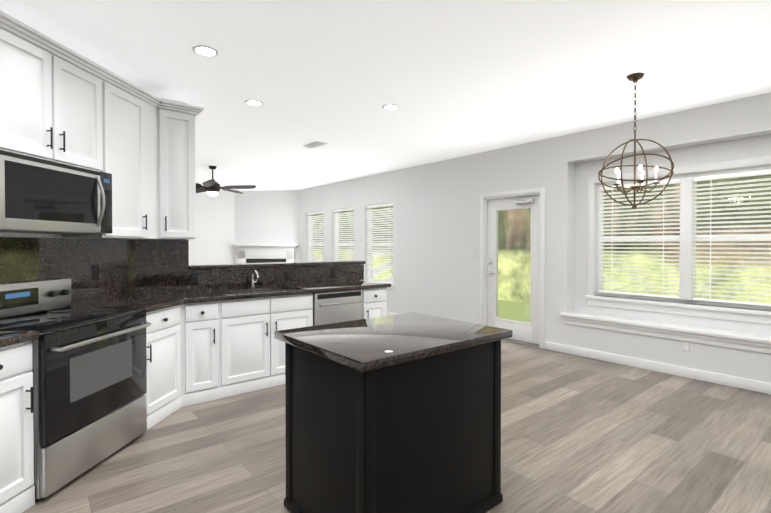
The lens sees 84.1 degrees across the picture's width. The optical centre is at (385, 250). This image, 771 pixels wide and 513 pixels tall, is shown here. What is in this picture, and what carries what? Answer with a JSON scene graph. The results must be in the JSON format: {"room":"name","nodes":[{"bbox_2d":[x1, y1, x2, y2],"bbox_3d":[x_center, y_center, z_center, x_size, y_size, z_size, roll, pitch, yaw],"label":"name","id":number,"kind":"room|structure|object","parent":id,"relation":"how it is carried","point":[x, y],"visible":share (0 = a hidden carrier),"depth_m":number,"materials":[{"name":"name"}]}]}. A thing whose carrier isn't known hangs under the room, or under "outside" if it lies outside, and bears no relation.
{"room":"kitchen","nodes":[
{"label":"kitchen","id":0,"kind":"room"},
{"bbox_2d":[0,232,133,239],"bbox_3d":[-2.514,-0.042,2.123,0.120,2.740,3.650,0,1,5],"label":"wall","id":1,"kind":"structure","parent":0,"point":[26,235],"depth_m":2.90,"materials":[{"name":"white paint"}]},
{"bbox_2d":[0,14,55,153],"bbox_3d":[-2.091,-0.902,2.448,0.294,0.678,0.294,-1,1,-39],"label":"upper cabinet","id":2,"kind":"object","parent":1,"relation":"attached to","point":[27,55],"depth_m":2.48,"materials":[{"name":"white wood"}]},
{"bbox_2d":[10,41,115,172],"bbox_3d":[-2.237,-0.899,2.670,0.814,0.690,0.815,-1,1,-39],"label":"upper cabinet","id":3,"kind":"object","parent":1,"relation":"attached to","point":[59,102],"depth_m":2.89,"materials":[{"name":"white wood"}]},
{"bbox_2d":[0,148,111,233],"bbox_3d":[-2.164,-0.330,2.669,0.460,0.433,0.824,0,1,6],"label":"microwave","id":4,"kind":"object","parent":3,"relation":"attached to","point":[42,195],"visible":1,"depth_m":2.56,"materials":[{"name":"silver metal"}]},
{"bbox_2d":[62,96,187,239],"bbox_3d":[-2.160,-0.676,3.475,0.773,1.155,0.773,-1,1,-39],"label":"upper cabinet","id":5,"kind":"object","parent":1,"relation":"attached to","point":[171,148],"depth_m":3.77,"materials":[{"name":"white wood"}]},
{"bbox_2d":[100,78,155,237],"bbox_3d":[-2.009,-0.680,3.306,0.326,1.143,0.327,-1,1,-39],"label":"upper cabinet","id":6,"kind":"object","parent":1,"relation":"attached to","point":[134,172],"depth_m":3.39,"materials":[{"name":"white wood"}]},
{"bbox_2d":[387,312,770,393],"bbox_3d":[-1.973,1.257,3.931,8.400,0.100,13.152,-1,1,-39],"label":"baseboard","id":7,"kind":"structure","parent":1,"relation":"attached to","point":[738,382],"depth_m":4.52,"materials":[{"name":"white wood"}]},
{"bbox_2d":[191,274,197,285],"bbox_3d":[-1.873,0.288,4.192,0.070,0.110,0.004,-1,1,-39],"label":"outlet","id":8,"kind":"object","parent":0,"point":[194,279],"visible":1,"depth_m":4.19,"materials":[{"name":"black plastic"}]},
{"bbox_2d":[188,190,234,264],"bbox_3d":[-6.644,-0.119,8.684,7.258,2.740,0.150,-1,1,-39],"label":"wall","id":9,"kind":"structure","parent":0,"point":[213,242],"depth_m":10.57,"materials":[{"name":"white paint"}]},
{"bbox_2d":[134,97,359,269],"bbox_3d":[-1.361,-0.073,4.729,2.620,2.740,0.130,-1,1,-39],"label":"wall","id":10,"kind":"structure","parent":0,"point":[163,239],"depth_m":4.09,"materials":[{"name":"white paint"}]},
{"bbox_2d":[184,110,199,238],"bbox_3d":[-1.996,-0.680,3.892,0.425,1.155,0.336,-1,1,-39],"label":"upper cabinet","id":11,"kind":"object","parent":10,"relation":"attached to","point":[189,115],"depth_m":3.87,"materials":[{"name":"white wood"}]},
{"bbox_2d":[212,265,363,288],"bbox_3d":[-1.285,0.140,4.692,2.553,0.494,0.020,-1,1,-39],"label":"backsplash","id":12,"kind":"structure","parent":10,"relation":"attached to","point":[221,278],"depth_m":4.80,"materials":[{"name":"black stone"}]},
{"bbox_2d":[234,190,299,262],"bbox_3d":[-2.989,-0.145,10.889,2.000,2.740,0.150,0,1,5],"label":"wall","id":13,"kind":"structure","parent":0,"point":[268,217],"depth_m":10.80,"materials":[{"name":"white paint"}]},
{"bbox_2d":[0,0,770,190],"bbox_3d":[-1.907,-1.494,4.016,9.050,0.120,13.650,-1,1,-39],"label":"ceiling","id":14,"kind":"structure","parent":0,"point":[455,78],"depth_m":3.33,"materials":[{"name":"white paint"}]},
{"bbox_2d":[192,45,217,56],"bbox_3d":[-1.283,-1.421,3.047,0.174,0.012,0.174,-1,1,-39],"label":"recessed light","id":15,"kind":"object","parent":14,"relation":"in","point":[204,50],"visible":1,"depth_m":3.04,"materials":[{"name":"white"}]},
{"bbox_2d":[196,166,255,195],"bbox_3d":[-3.075,-1.213,7.479,1.444,0.524,1.467,-1,1,-39],"label":"ceiling fan","id":16,"kind":"object","parent":14,"relation":"hanging from","point":[211,187],"visible":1,"depth_m":7.44,"materials":[{"name":"black metal"}]},
{"bbox_2d":[245,100,262,105],"bbox_3d":[-1.276,-1.434,4.155,0.174,0.012,0.174,-1,1,-39],"label":"recessed light","id":17,"kind":"object","parent":14,"relation":"in","point":[254,102],"visible":0.98,"depth_m":4.13,"materials":[{"name":"white"}]},
{"bbox_2d":[304,141,326,148],"bbox_3d":[-0.962,-1.443,5.865,0.180,0.072,0.340,-1,1,-39],"label":"ceiling vent","id":18,"kind":"object","parent":14,"relation":"in","point":[315,144],"visible":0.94,"depth_m":5.83,"materials":[{"name":"white metal"}]},
{"bbox_2d":[383,104,399,109],"bbox_3d":[0.057,-1.436,4.282,0.174,0.012,0.174,-1,1,-39],"label":"recessed light","id":19,"kind":"object","parent":14,"relation":"in","point":[391,107],"visible":0.98,"depth_m":4.28,"materials":[{"name":"white"}]},
{"bbox_2d":[598,72,673,208],"bbox_3d":[2.042,-0.884,3.501,0.542,1.088,0.542,-1,1,-39],"label":"chandelier","id":20,"kind":"object","parent":14,"relation":"hanging from","point":[634,77],"visible":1,"depth_m":3.49,"materials":[{"name":"brown metal"}]},
{"bbox_2d":[22,340,770,512],"bbox_3d":[-1.907,1.365,4.050,9.050,0.120,13.650,-1,1,-39],"label":"floor","id":21,"kind":"structure","parent":0,"point":[580,434],"depth_m":2.81,"materials":[{"name":"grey wood"}]},
{"bbox_2d":[0,385,34,512],"bbox_3d":[-2.200,0.899,1.620,1.331,0.869,1.331,-1,1,-39],"label":"base cabinet","id":22,"kind":"object","parent":21,"relation":"on","point":[17,490],"depth_m":2.13,"materials":[{"name":"white wood"}]},
{"bbox_2d":[0,278,150,498],"bbox_3d":[-2.026,0.764,2.668,0.699,1.115,0.828,0,1,6],"label":"range","id":23,"kind":"object","parent":21,"relation":"on","point":[89,370],"visible":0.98,"depth_m":2.56,"materials":[{"name":"silver metal"}]},
{"bbox_2d":[0,237,211,352],"bbox_3d":[-2.411,0.167,2.442,2.063,0.494,2.063,-1,1,-39],"label":"backsplash","id":24,"kind":"structure","parent":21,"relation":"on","point":[155,275],"depth_m":3.47,"materials":[{"name":"black stone"}]},
{"bbox_2d":[0,349,32,388],"bbox_3d":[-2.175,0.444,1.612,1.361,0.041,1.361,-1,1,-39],"label":"drawer","id":25,"kind":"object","parent":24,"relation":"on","point":[16,366],"depth_m":2.12,"materials":[{"name":"white wood"}]},
{"bbox_2d":[92,264,98,279],"bbox_3d":[-2.305,0.173,3.402,0.004,0.120,0.070,0,1,6],"label":"outlet","id":26,"kind":"object","parent":24,"relation":"attached to","point":[95,272],"visible":1,"depth_m":3.40,"materials":[{"name":"black plastic"}]},
{"bbox_2d":[212,281,390,308],"bbox_3d":[-1.208,0.414,4.122,3.044,0.041,1.003,-1,1,-39],"label":"countertop","id":27,"kind":"structure","parent":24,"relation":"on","point":[219,296],"depth_m":4.37,"materials":[{"name":"black stone"}]},
{"bbox_2d":[250,270,258,287],"bbox_3d":[-1.345,0.296,4.464,0.098,0.186,0.172,-1,1,-39],"label":"faucet","id":28,"kind":"object","parent":27,"relation":"on","point":[252,279],"visible":1,"depth_m":4.48,"materials":[{"name":"silver metal"}]},
{"bbox_2d":[285,270,290,279],"bbox_3d":[-1.102,0.281,4.828,0.070,0.110,0.004,-1,1,-39],"label":"outlet","id":29,"kind":"object","parent":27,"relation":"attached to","point":[288,275],"visible":1,"depth_m":4.83,"materials":[{"name":"black plastic"}]},
{"bbox_2d":[331,269,335,277],"bbox_3d":[-0.639,0.277,5.209,0.070,0.110,0.004,-1,1,-39],"label":"outlet","id":30,"kind":"object","parent":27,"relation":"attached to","point":[333,273],"visible":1,"depth_m":5.21,"materials":[{"name":"black plastic"}]},
{"bbox_2d":[144,333,195,429],"bbox_3d":[-1.729,0.965,3.312,0.346,0.697,0.346,-1,1,-39],"label":"base cabinet","id":31,"kind":"object","parent":21,"relation":"on","point":[171,361],"depth_m":3.39,"materials":[{"name":"white wood"}]},
{"bbox_2d":[196,309,219,403],"bbox_3d":[-2.022,0.877,3.470,0.956,0.869,0.956,-1,1,-39],"label":"base cabinet","id":32,"kind":"object","parent":21,"relation":"on","point":[210,336],"depth_m":3.71,"materials":[{"name":"white wood"}]},
{"bbox_2d":[220,337,223,398],"bbox_3d":[-1.765,0.872,3.913,0.280,0.869,0.626,-1,1,-39],"label":"base cabinet","id":33,"kind":"object","parent":21,"relation":"on","point":[221,338],"depth_m":3.78,"materials":[{"name":"white wood"}]},
{"bbox_2d":[232,244,297,262],"bbox_3d":[-3.018,0.534,10.595,1.620,1.390,0.450,0,1,6],"label":"fireplace","id":34,"kind":"object","parent":21,"relation":"on","point":[259,253],"visible":0.46,"depth_m":10.71,"materials":[{"name":"white wood"}]},
{"bbox_2d":[220,289,312,397],"bbox_3d":[-1.292,0.867,4.302,0.944,0.869,0.626,-1,1,-39],"label":"base cabinet","id":35,"kind":"object","parent":21,"relation":"on","point":[254,360],"depth_m":3.99,"materials":[{"name":"white wood"}]},
{"bbox_2d":[313,289,362,325],"bbox_3d":[-0.665,0.813,4.768,0.610,0.762,0.652,-1,1,-39],"label":"dishwasher","id":36,"kind":"object","parent":35,"relation":"in","point":[335,307],"visible":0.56,"depth_m":4.52,"materials":[{"name":"silver metal"}]},
{"bbox_2d":[348,289,386,318],"bbox_3d":[-0.312,0.858,5.110,0.361,0.869,0.626,-1,1,-39],"label":"base cabinet","id":37,"kind":"object","parent":21,"relation":"on","point":[374,300],"depth_m":4.86,"materials":[{"name":"white wood"}]},
{"bbox_2d":[274,312,512,512],"bbox_3d":[0.046,0.872,2.232,0.980,0.910,0.770,-1,1,-39],"label":"kitchen island","id":38,"kind":"object","parent":21,"relation":"on","point":[399,413],"visible":1,"depth_m":1.96,"materials":[{"name":"black wood"}]},
{"bbox_2d":[300,92,770,382],"bbox_3d":[1.789,-0.091,6.269,0.400,2.740,12.400,-1,1,-39],"label":"wall","id":39,"kind":"structure","parent":0,"point":[436,231],"depth_m":5.49,"materials":[{"name":"white paint"}]},
{"bbox_2d":[309,213,322,259],"bbox_3d":[-1.641,-0.107,10.226,0.200,1.620,0.910,-1,1,-39],"label":"living room window","id":40,"kind":"structure","parent":39,"relation":"in","point":[312,237],"depth_m":10.54,"materials":[{"name":"white"}]},
{"bbox_2d":[307,211,322,261],"bbox_3d":[-1.654,-0.151,10.216,0.052,1.521,0.814,-1,1,-39],"label":"window blinds","id":41,"kind":"object","parent":40,"relation":"attached to","point":[318,229],"visible":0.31,"depth_m":10.24,"materials":[{"name":"white plastic"}]},
{"bbox_2d":[335,210,353,260],"bbox_3d":[-0.881,-0.096,9.304,0.200,1.620,0.940,-1,1,-39],"label":"living room window","id":42,"kind":"structure","parent":39,"relation":"in","point":[342,240],"depth_m":9.52,"materials":[{"name":"white plastic"}]},
{"bbox_2d":[333,208,353,260],"bbox_3d":[-0.893,-0.141,9.294,0.052,1.521,0.844,-1,1,-39],"label":"window blinds","id":43,"kind":"object","parent":42,"relation":"attached to","point":[337,233],"visible":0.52,"depth_m":9.30,"materials":[{"name":"white plastic"}]},
{"bbox_2d":[369,206,393,289],"bbox_3d":[-0.086,-0.085,8.340,0.200,1.620,0.960,-1,1,-39],"label":"living room window","id":44,"kind":"structure","parent":39,"relation":"in","point":[392,287],"depth_m":8.53,"materials":[{"name":"white"}]},
{"bbox_2d":[366,203,392,283],"bbox_3d":[-0.098,-0.129,8.329,0.052,1.521,0.864,-1,1,-39],"label":"window blinds","id":45,"kind":"object","parent":44,"relation":"attached to","point":[377,219],"visible":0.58,"depth_m":8.32,"materials":[{"name":"white plastic"}]},
{"bbox_2d":[480,187,544,348],"bbox_3d":[1.825,0.227,6.057,0.218,2.110,1.040,-1,1,-39],"label":"door frame","id":46,"kind":"structure","parent":39,"relation":"attached to","point":[484,198],"depth_m":5.93,"materials":[{"name":"white wood"}]},
{"bbox_2d":[487,195,539,343],"bbox_3d":[1.779,0.256,6.019,0.145,2.002,0.874,-1,1,-39],"label":"back door","id":47,"kind":"structure","parent":39,"relation":"in","point":[524,331],"depth_m":6.00,"materials":[{"name":"white"}]},
{"bbox_2d":[560,312,770,353],"bbox_3d":[3.161,0.864,4.411,0.260,0.134,2.730,-1,1,-39],"label":"sill ledge","id":48,"kind":"object","parent":39,"relation":"attached to","point":[734,339],"visible":0.92,"depth_m":4.45,"materials":[{"name":"white wood"}]},
{"bbox_2d":[585,156,770,323],"bbox_3d":[3.239,-0.104,4.588,0.200,1.585,2.110,-1,1,-39],"label":"nook window","id":49,"kind":"structure","parent":39,"relation":"in","point":[687,271],"depth_m":4.57,"materials":[{"name":"white wood"}]},
{"bbox_2d":[599,170,770,305],"bbox_3d":[3.227,-0.124,4.577,0.052,1.293,1.820,-1,1,-39],"label":"blinds","id":50,"kind":"object","parent":49,"relation":"attached to","point":[735,175],"visible":0.83,"depth_m":4.49,"materials":[{"name":"white plastic"}]},
{"bbox_2d":[681,341,689,351],"bbox_3d":[3.082,0.981,4.393,0.008,0.120,0.070,-1,1,-39],"label":"outlet","id":51,"kind":"object","parent":39,"relation":"attached to","point":[685,346],"visible":1,"depth_m":4.39,"materials":[{"name":"white plastic"}]},
{"label":"outside","id":52,"kind":"structure","parent":0,"visible":0},
{"bbox_2d":[313,174,770,322],"bbox_3d":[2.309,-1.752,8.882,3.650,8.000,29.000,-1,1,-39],"label":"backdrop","id":53,"kind":"structure","parent":52,"point":[513,219],"depth_m":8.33,"materials":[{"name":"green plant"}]}
]}

